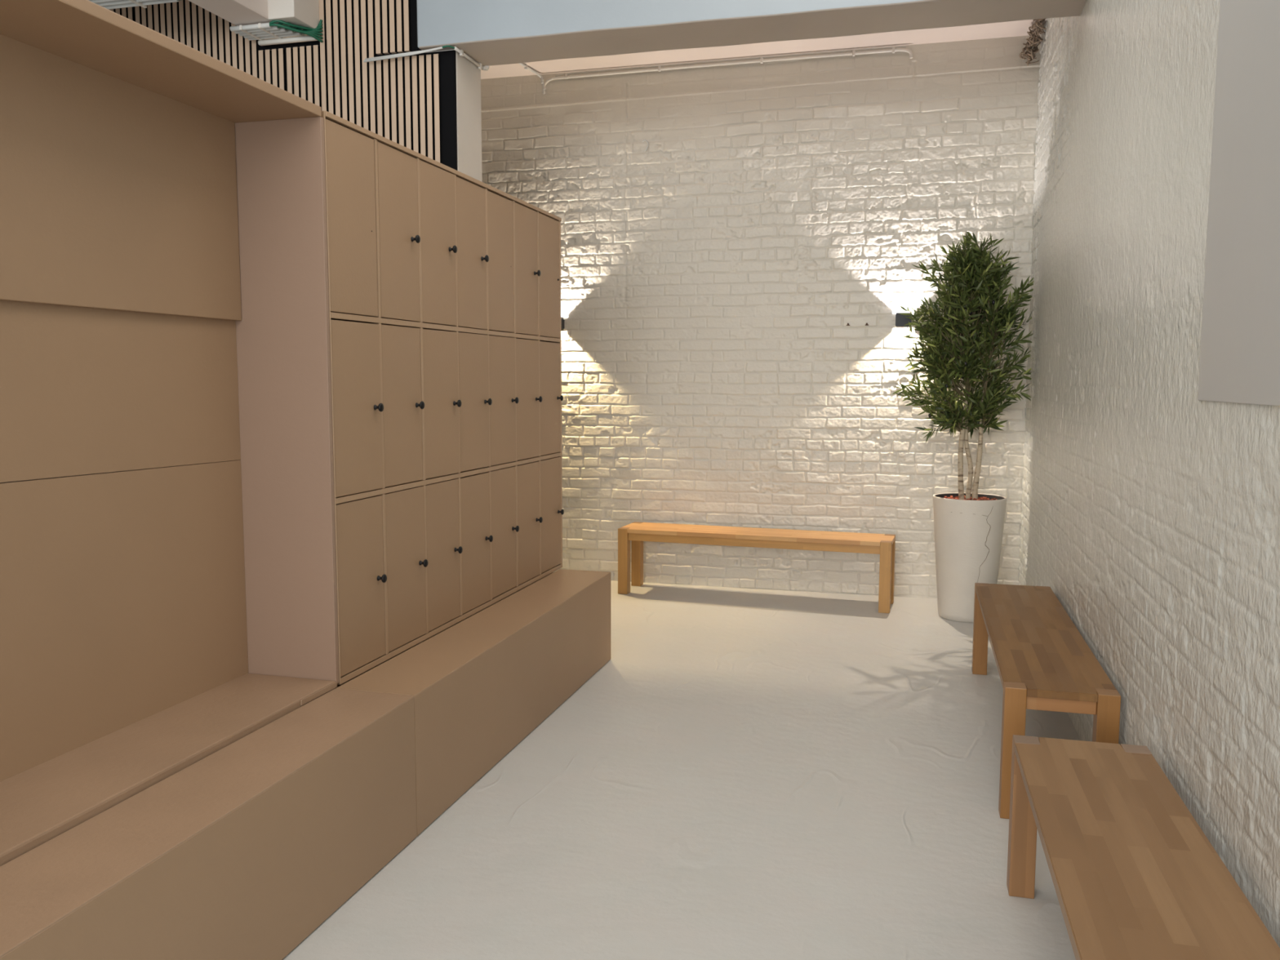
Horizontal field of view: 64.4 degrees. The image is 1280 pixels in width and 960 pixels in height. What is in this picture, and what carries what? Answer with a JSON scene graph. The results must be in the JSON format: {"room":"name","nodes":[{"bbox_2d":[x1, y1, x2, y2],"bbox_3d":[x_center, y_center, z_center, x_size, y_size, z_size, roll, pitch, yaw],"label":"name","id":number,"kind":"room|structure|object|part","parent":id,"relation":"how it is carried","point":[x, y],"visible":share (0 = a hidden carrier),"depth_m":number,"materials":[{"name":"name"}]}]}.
{"room":"changing room","nodes":[
{"label":"changing room","id":0,"kind":"room"},
{"bbox_2d":[262,15,1047,79],"bbox_3d":[-0.910,-2.836,6.366,6.780,0.100,1.876,2,6,15],"label":"ceiling","id":1,"kind":"structure","parent":0,"point":[1017,28],"depth_m":6.61,"materials":[{"name":"white paint"}]},
{"bbox_2d":[519,62,545,93],"bbox_3d":[-0.808,-2.767,6.884,0.037,0.144,0.632,3,6,23],"label":"conduit","id":2,"kind":"object","parent":1,"relation":"attached to","point":[526,67],"visible":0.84,"depth_m":7.09,"materials":[{"name":"white plastic"}]},
{"bbox_2d":[1018,17,1046,66],"bbox_3d":[2.393,-2.660,6.139,0.120,0.217,0.389,1,6,5],"label":"clump","id":3,"kind":"object","parent":1,"relation":"attached to","point":[1033,39],"visible":0.97,"depth_m":6.18,"materials":[{"name":"brown plant"}]},
{"bbox_2d":[282,580,1079,959],"bbox_3d":[-1.909,1.190,3.241,6.700,0.100,9.005,2,6,15],"label":"floor","id":4,"kind":"structure","parent":0,"point":[746,774],"depth_m":3.42,"materials":[{"name":"white concrete"}]},
{"bbox_2d":[0,0,339,866],"bbox_3d":[-1.604,0.153,1.615,0.372,2.286,3.476,2,6,15],"label":"seating alcove","id":5,"kind":"object","parent":4,"relation":"on","point":[164,296],"visible":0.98,"depth_m":2.83,"materials":[{"name":"beige paint"}]},
{"bbox_3d":[-1.753,-0.154,1.625,0.018,0.504,3.437,2,6,15],"label":"panel","id":6,"kind":"part","parent":5,"relation":"part of","materials":[{"name":"beige paint"}]},
{"bbox_3d":[-1.731,-0.654,1.570,0.024,0.616,3.436,2,6,15],"label":"panel","id":7,"kind":"part","parent":5,"relation":"part of","materials":[{"name":"beige paint"}]},
{"bbox_3d":[-1.754,0.434,1.684,0.018,0.758,3.437,2,6,15],"label":"panel","id":8,"kind":"part","parent":5,"relation":"part of","materials":[{"name":"beige paint"}]},
{"bbox_3d":[-1.145,-0.232,3.252,0.347,1.781,0.018,2,6,15],"label":"panel","id":9,"kind":"part","parent":5,"relation":"part of","materials":[{"name":"beige paint"}]},
{"bbox_2d":[0,688,417,959],"bbox_3d":[-1.459,1.064,1.659,0.624,0.466,3.422,2,6,15],"label":"bench","id":10,"kind":"object","parent":4,"relation":"on","point":[242,852],"visible":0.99,"depth_m":2.43,"materials":[{"name":"beige paint"}]},
{"bbox_2d":[424,49,482,182],"bbox_3d":[-1.041,-0.658,5.502,0.298,3.136,0.306,2,6,15],"label":"column","id":11,"kind":"structure","parent":4,"relation":"on","point":[468,116],"depth_m":5.33,"materials":[{"name":"white paint"}]},
{"bbox_2d":[335,568,610,835],"bbox_3d":[-0.732,0.800,4.336,0.624,0.466,2.144,2,6,15],"label":"bench","id":12,"kind":"object","parent":4,"relation":"on","point":[482,683],"visible":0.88,"depth_m":3.90,"materials":[{"name":"beige paint"}]},
{"bbox_2d":[321,111,564,684],"bbox_3d":[-0.867,-0.343,4.304,0.434,1.812,2.166,2,6,15],"label":"locker","id":13,"kind":"object","parent":12,"relation":"on","point":[445,304],"visible":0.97,"depth_m":3.88,"materials":[{"name":"beige paint"}]},
{"bbox_3d":[-1.165,-0.241,3.270,0.401,1.812,0.004,2,6,15],"label":"panel","id":14,"kind":"part","parent":13,"relation":"part of","materials":[{"name":"beige paint"}]},
{"bbox_3d":[-0.941,-0.837,3.306,0.018,0.588,0.292,2,6,15],"label":"door","id":15,"kind":"part","parent":13,"relation":"part of","materials":[{"name":"beige paint"}]},
{"bbox_3d":[-0.941,-0.238,3.367,0.018,0.563,0.292,2,6,16],"label":"door","id":16,"kind":"part","parent":13,"relation":"part of","materials":[{"name":"beige paint"}]},
{"bbox_3d":[-0.944,0.347,3.425,0.018,0.565,0.292,2,6,15],"label":"door","id":17,"kind":"part","parent":13,"relation":"part of","materials":[{"name":"beige paint"}]},
{"bbox_3d":[-0.890,-0.247,3.462,0.029,0.030,0.030,2,6,16],"label":"knob","id":18,"kind":"part","parent":13,"relation":"part of","materials":[{"name":"black metal"}]},
{"bbox_3d":[-0.894,0.341,3.522,0.029,0.030,0.030,2,6,15],"label":"knob","id":19,"kind":"part","parent":13,"relation":"part of","materials":[{"name":"black metal"}]},
{"bbox_3d":[-0.860,-0.867,3.607,0.018,0.588,0.284,2,6,15],"label":"door","id":20,"kind":"part","parent":13,"relation":"part of","materials":[{"name":"beige paint"}]},
{"bbox_3d":[-0.862,-0.269,3.665,0.018,0.564,0.284,2,6,15],"label":"door","id":21,"kind":"part","parent":13,"relation":"part of","materials":[{"name":"beige paint"}]},
{"bbox_3d":[-0.862,0.318,3.723,0.018,0.565,0.284,2,6,15],"label":"door","id":22,"kind":"part","parent":13,"relation":"part of","materials":[{"name":"beige paint"}]},
{"bbox_3d":[-0.814,-0.874,3.688,0.029,0.030,0.030,2,6,15],"label":"knob","id":23,"kind":"part","parent":13,"relation":"part of","materials":[{"name":"black metal"}]},
{"bbox_3d":[-0.812,-0.277,3.757,0.029,0.030,0.030,2,6,15],"label":"knob","id":24,"kind":"part","parent":13,"relation":"part of","materials":[{"name":"black metal"}]},
{"bbox_3d":[-0.812,0.312,3.815,0.029,0.030,0.030,2,6,15],"label":"knob","id":25,"kind":"part","parent":13,"relation":"part of","materials":[{"name":"black metal"}]},
{"bbox_3d":[-0.779,-0.896,3.899,0.018,0.589,0.284,2,6,16],"label":"door","id":26,"kind":"part","parent":13,"relation":"part of","materials":[{"name":"beige paint"}]},
{"bbox_3d":[-0.779,-0.297,3.958,0.018,0.563,0.284,2,6,16],"label":"door","id":27,"kind":"part","parent":13,"relation":"part of","materials":[{"name":"beige paint"}]},
{"bbox_3d":[-0.783,0.289,4.017,0.018,0.565,0.284,2,6,15],"label":"door","id":28,"kind":"part","parent":13,"relation":"part of","materials":[{"name":"beige paint"}]},
{"bbox_2d":[330,311,559,342],"bbox_3d":[-0.880,-0.625,4.272,0.391,0.018,2.142,2,6,15],"label":"shelf","id":29,"kind":"object","parent":13,"relation":"attached to","point":[379,320],"depth_m":3.91,"materials":[{"name":"beige paint"}]},
{"bbox_2d":[335,452,560,503],"bbox_3d":[-0.881,-0.038,4.331,0.391,0.018,2.142,2,6,15],"label":"shelf","id":30,"kind":"object","parent":13,"relation":"attached to","point":[393,489],"depth_m":3.97,"materials":[{"name":"beige paint"}]},
{"bbox_3d":[-0.883,0.550,4.389,0.390,0.020,2.142,2,6,15],"label":"plinth rail","id":31,"kind":"part","parent":13,"relation":"part of","materials":[{"name":"beige paint"}]},
{"bbox_3d":[-0.732,-0.903,3.979,0.029,0.030,0.030,2,6,16],"label":"knob","id":32,"kind":"part","parent":13,"relation":"part of","materials":[{"name":"black metal"}]},
{"bbox_3d":[-0.727,-0.305,4.049,0.029,0.030,0.030,2,6,16],"label":"knob","id":33,"kind":"part","parent":13,"relation":"part of","materials":[{"name":"black metal"}]},
{"bbox_3d":[-0.734,0.282,4.109,0.029,0.030,0.030,2,6,15],"label":"knob","id":34,"kind":"part","parent":13,"relation":"part of","materials":[{"name":"black metal"}]},
{"bbox_3d":[-0.700,-0.925,4.199,0.018,0.588,0.290,2,6,15],"label":"door","id":35,"kind":"part","parent":13,"relation":"part of","materials":[{"name":"beige paint"}]},
{"bbox_3d":[-0.700,-0.327,4.252,0.018,0.564,0.284,2,6,16],"label":"door","id":36,"kind":"part","parent":13,"relation":"part of","materials":[{"name":"beige paint"}]},
{"bbox_3d":[-0.703,0.261,4.312,0.018,0.563,0.284,2,6,15],"label":"door","id":37,"kind":"part","parent":13,"relation":"part of","materials":[{"name":"beige paint"}]},
{"bbox_3d":[-0.652,-0.933,4.282,0.029,0.030,0.030,2,6,15],"label":"knob","id":38,"kind":"part","parent":13,"relation":"part of","materials":[{"name":"black metal"}]},
{"bbox_3d":[-0.648,-0.334,4.344,0.029,0.030,0.030,2,6,16],"label":"knob","id":39,"kind":"part","parent":13,"relation":"part of","materials":[{"name":"black metal"}]},
{"bbox_3d":[-0.653,0.254,4.404,0.029,0.030,0.030,2,6,15],"label":"knob","id":40,"kind":"part","parent":13,"relation":"part of","materials":[{"name":"black metal"}]},
{"bbox_3d":[-0.621,-0.954,4.487,0.018,0.586,0.284,2,6,15],"label":"door","id":41,"kind":"part","parent":13,"relation":"part of","materials":[{"name":"beige paint"}]},
{"bbox_3d":[-0.620,-0.356,4.547,0.018,0.565,0.284,2,6,16],"label":"door","id":42,"kind":"part","parent":13,"relation":"part of","materials":[{"name":"beige paint"}]},
{"bbox_3d":[-0.624,0.230,4.606,0.018,0.564,0.284,2,6,15],"label":"door","id":43,"kind":"part","parent":13,"relation":"part of","materials":[{"name":"beige paint"}]},
{"bbox_3d":[-0.569,-0.363,4.638,0.029,0.030,0.030,2,6,16],"label":"knob","id":44,"kind":"part","parent":13,"relation":"part of","materials":[{"name":"black metal"}]},
{"bbox_3d":[-0.574,0.225,4.698,0.029,0.030,0.030,2,6,15],"label":"knob","id":45,"kind":"part","parent":13,"relation":"part of","materials":[{"name":"black metal"}]},
{"bbox_3d":[-0.541,-0.983,4.781,0.018,0.588,0.284,2,6,15],"label":"door","id":46,"kind":"part","parent":13,"relation":"part of","materials":[{"name":"beige paint"}]},
{"bbox_3d":[-0.541,-0.385,4.842,0.018,0.563,0.284,2,6,16],"label":"door","id":47,"kind":"part","parent":13,"relation":"part of","materials":[{"name":"beige paint"}]},
{"bbox_3d":[-0.544,0.203,4.901,0.018,0.564,0.284,2,6,15],"label":"door","id":48,"kind":"part","parent":13,"relation":"part of","materials":[{"name":"beige paint"}]},
{"bbox_3d":[-0.492,-0.992,4.873,0.029,0.030,0.030,2,6,15],"label":"knob","id":49,"kind":"part","parent":13,"relation":"part of","materials":[{"name":"black metal"}]},
{"bbox_3d":[-0.490,-0.392,4.933,0.029,0.030,0.030,2,6,16],"label":"knob","id":50,"kind":"part","parent":13,"relation":"part of","materials":[{"name":"black metal"}]},
{"bbox_3d":[-0.494,0.196,4.993,0.029,0.030,0.030,2,6,15],"label":"knob","id":51,"kind":"part","parent":13,"relation":"part of","materials":[{"name":"black metal"}]},
{"bbox_3d":[-0.460,-1.013,5.081,0.018,0.589,0.292,2,6,15],"label":"door","id":52,"kind":"part","parent":13,"relation":"part of","materials":[{"name":"beige paint"}]},
{"bbox_3d":[-0.462,-0.413,5.140,0.018,0.562,0.292,2,6,15],"label":"door","id":53,"kind":"part","parent":13,"relation":"part of","materials":[{"name":"beige paint"}]},
{"bbox_3d":[-0.462,0.173,5.199,0.018,0.563,0.292,2,6,15],"label":"door","id":54,"kind":"part","parent":13,"relation":"part of","materials":[{"name":"beige paint"}]},
{"bbox_3d":[-0.603,-0.438,5.340,0.401,1.799,0.016,2,6,15],"label":"panel","id":55,"kind":"part","parent":13,"relation":"part of","materials":[{"name":"beige paint"}]},
{"bbox_3d":[-0.411,-0.422,5.236,0.029,0.030,0.030,2,6,15],"label":"knob","id":56,"kind":"part","parent":13,"relation":"part of","materials":[{"name":"black metal"}]},
{"bbox_3d":[-0.412,0.166,5.295,0.029,0.030,0.030,2,6,15],"label":"knob","id":57,"kind":"part","parent":13,"relation":"part of","materials":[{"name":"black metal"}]},
{"bbox_2d":[617,521,895,613],"bbox_3d":[0.762,0.567,6.802,1.808,0.450,0.352,2,6,18],"label":"bench","id":58,"kind":"object","parent":4,"relation":"on","point":[883,544],"visible":1,"depth_m":6.70,"materials":[{"name":"brown wood"}]},
{"bbox_3d":[-0.108,0.551,6.940,0.068,0.450,0.068,2,6,18],"label":"leg","id":59,"kind":"part","parent":58,"relation":"part of","materials":[{"name":"brown wood"}]},
{"bbox_3d":[-0.019,0.525,7.209,0.068,0.450,0.068,2,6,18],"label":"leg","id":60,"kind":"part","parent":58,"relation":"part of","materials":[{"name":"brown wood"}]},
{"bbox_3d":[0.763,0.357,6.781,1.808,0.027,0.352,2,6,18],"label":"seat","id":61,"kind":"part","parent":58,"relation":"part of","materials":[{"name":"brown wood"}]},
{"bbox_3d":[1.543,0.609,6.395,0.068,0.450,0.068,2,6,18],"label":"leg","id":62,"kind":"part","parent":58,"relation":"part of","materials":[{"name":"brown wood"}]},
{"bbox_3d":[1.633,0.583,6.663,0.068,0.450,0.068,2,6,18],"label":"leg","id":63,"kind":"part","parent":58,"relation":"part of","materials":[{"name":"brown wood"}]},
{"bbox_2d":[933,492,1006,622],"bbox_3d":[2.015,0.473,6.255,0.432,0.750,0.432,2,6,15],"label":"planter","id":64,"kind":"object","parent":4,"relation":"on","point":[968,532],"visible":0.89,"depth_m":6.10,"materials":[{"name":"white ceramic"}]},
{"bbox_2d":[892,231,1034,500],"bbox_3d":[1.954,-0.677,6.162,0.809,1.617,0.648,2,6,22],"label":"tree","id":65,"kind":"object","parent":64,"relation":"on","point":[974,285],"visible":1,"depth_m":6.05,"materials":[{"name":"green plant"}]},
{"bbox_2d":[971,582,1120,818],"bbox_3d":[1.610,0.828,4.197,0.352,0.450,1.800,2,6,15],"label":"bench","id":66,"kind":"object","parent":4,"relation":"on","point":[1043,662],"visible":0.88,"depth_m":3.66,"materials":[{"name":"brown wood"}]},
{"bbox_3d":[1.699,0.742,5.065,0.068,0.450,0.068,2,6,15],"label":"leg","id":67,"kind":"part","parent":66,"relation":"part of","materials":[{"name":"brown wood"}]},
{"bbox_3d":[1.247,0.905,3.401,0.068,0.450,0.068,2,6,15],"label":"leg","id":68,"kind":"part","parent":66,"relation":"part of","materials":[{"name":"brown wood"}]},
{"bbox_3d":[1.973,0.750,4.992,0.068,0.450,0.068,2,6,15],"label":"leg","id":69,"kind":"part","parent":66,"relation":"part of","materials":[{"name":"brown wood"}]},
{"bbox_3d":[1.610,0.618,4.176,0.352,0.027,1.800,2,6,15],"label":"seat","id":70,"kind":"part","parent":66,"relation":"part of","materials":[{"name":"brown wood"}]},
{"bbox_3d":[1.382,0.738,3.341,0.215,0.045,0.022,2,6,15],"label":"rail","id":71,"kind":"part","parent":66,"relation":"part of","materials":[{"name":"brown wood"}]},
{"bbox_3d":[1.521,0.913,3.328,0.068,0.450,0.068,2,6,15],"label":"leg","id":72,"kind":"part","parent":66,"relation":"part of","materials":[{"name":"brown wood"}]},
{"bbox_2d":[1006,734,1279,959],"bbox_3d":[1.010,1.042,2.019,0.352,0.450,1.800,2,6,14],"label":"bench","id":73,"kind":"object","parent":4,"relation":"on","point":[1135,876],"visible":1,"depth_m":2.18,"materials":[{"name":"brown wood"}]},
{"bbox_3d":[1.090,0.956,2.889,0.068,0.450,0.068,2,6,14],"label":"leg","id":74,"kind":"part","parent":73,"relation":"part of","materials":[{"name":"brown wood"}]},
{"bbox_3d":[1.365,0.964,2.818,0.068,0.450,0.068,2,6,14],"label":"leg","id":75,"kind":"part","parent":73,"relation":"part of","materials":[{"name":"brown wood"}]},
{"bbox_2d":[480,34,1040,598],"bbox_3d":[0.671,-1.034,6.990,3.809,3.639,0.033,2,6,15],"label":"wall","id":76,"kind":"structure","parent":0,"point":[714,275],"depth_m":6.92,"materials":[{"name":"brick"}]},
{"bbox_2d":[561,316,564,331],"bbox_3d":[-0.605,-1.115,7.262,0.100,0.100,0.130,2,6,15],"label":"wall lamp","id":77,"kind":"object","parent":76,"relation":"attached to","point":[562,320],"visible":0.17,"depth_m":7.27,"materials":[{"name":"black metal"}]},
{"bbox_2d":[543,45,912,89],"bbox_3d":[0.532,-2.770,6.830,2.516,0.104,0.023,2,6,15],"label":"conduit","id":78,"kind":"object","parent":76,"relation":"attached to","point":[893,50],"visible":1,"depth_m":6.79,"materials":[{"name":"white plastic"}]},
{"bbox_2d":[895,311,911,328],"bbox_3d":[1.722,-1.042,6.637,0.100,0.100,0.130,2,6,15],"label":"wall lamp","id":79,"kind":"object","parent":76,"relation":"attached to","point":[900,320],"visible":0.74,"depth_m":6.58,"materials":[{"name":"black metal"}]},
{"bbox_2d":[1017,0,1279,947],"bbox_3d":[1.740,-0.897,3.712,0.029,4.018,5.810,2,6,15],"label":"wall","id":80,"kind":"structure","parent":0,"point":[1150,512],"depth_m":2.82,"materials":[{"name":"brick"}]},
{"bbox_2d":[363,46,443,62],"bbox_3d":[-1.199,-2.155,5.151,0.441,0.044,0.022,2,6,15],"label":"conduit","id":81,"kind":"object","parent":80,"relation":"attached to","point":[406,54],"visible":1,"depth_m":5.15,"materials":[{"name":"white plastic"}]},
{"bbox_2d":[442,44,454,48],"bbox_3d":[-0.971,-2.166,5.093,0.102,0.020,0.036,-1,6,-13],"label":"cable","id":82,"kind":"object","parent":81,"relation":"attached to","point":[446,46],"visible":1,"depth_m":5.08,"materials":[{"name":"plastic"}]},
{"bbox_2d":[453,46,488,71],"bbox_3d":[-0.871,-2.191,5.285,0.044,0.034,0.374,2,6,15],"label":"conduit","id":83,"kind":"object","parent":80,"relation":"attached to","point":[485,68],"visible":1,"depth_m":5.30,"materials":[{"name":"white plastic"}]},
{"bbox_2d":[417,0,1087,66],"bbox_3d":[0.464,-2.595,4.864,3.194,0.877,0.379,2,6,15],"label":"beam","id":84,"kind":"structure","parent":80,"relation":"attached to","point":[489,32],"depth_m":4.88,"materials":[{"name":"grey paint"}]},
{"bbox_3d":[-2.140,-2.688,1.805,6.780,0.100,6.860,2,6,15],"label":"ceiling","id":85,"kind":"structure","parent":0,"visible":0},
{"bbox_2d":[187,0,275,26],"bbox_3d":[-2.691,-2.415,2.523,0.220,0.688,5.900,2,6,15],"label":"trim","id":86,"kind":"structure","parent":85,"relation":"attached to","point":[237,12],"depth_m":5.04,"materials":[{"name":"white paint"}]},
{"bbox_2d":[230,19,323,45],"bbox_3d":[-1.877,-2.336,5.253,0.409,0.117,0.214,2,6,15],"label":"bundle","id":87,"kind":"object","parent":86,"relation":"attached to","point":[260,32],"visible":1,"depth_m":5.25,"materials":[{"name":"teal"}]},
{"bbox_2d":[267,0,319,35],"bbox_3d":[-1.770,-2.679,5.208,0.152,0.688,0.270,2,6,15],"label":"trim","id":88,"kind":"structure","parent":85,"relation":"attached to","point":[305,13],"depth_m":5.14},
{"bbox_3d":[-3.450,-2.677,5.035,2.575,0.665,0.340,2,6,15],"label":"trim","id":89,"kind":"structure","parent":85,"relation":"attached to","visible":0},
{"bbox_2d":[88,0,180,9],"bbox_3d":[-2.505,-2.298,4.808,0.600,0.040,0.305,2,6,15],"label":"bundle","id":90,"kind":"object","parent":89,"relation":"attached to","point":[108,4],"visible":0.49,"depth_m":4.89,"materials":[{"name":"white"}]}
]}

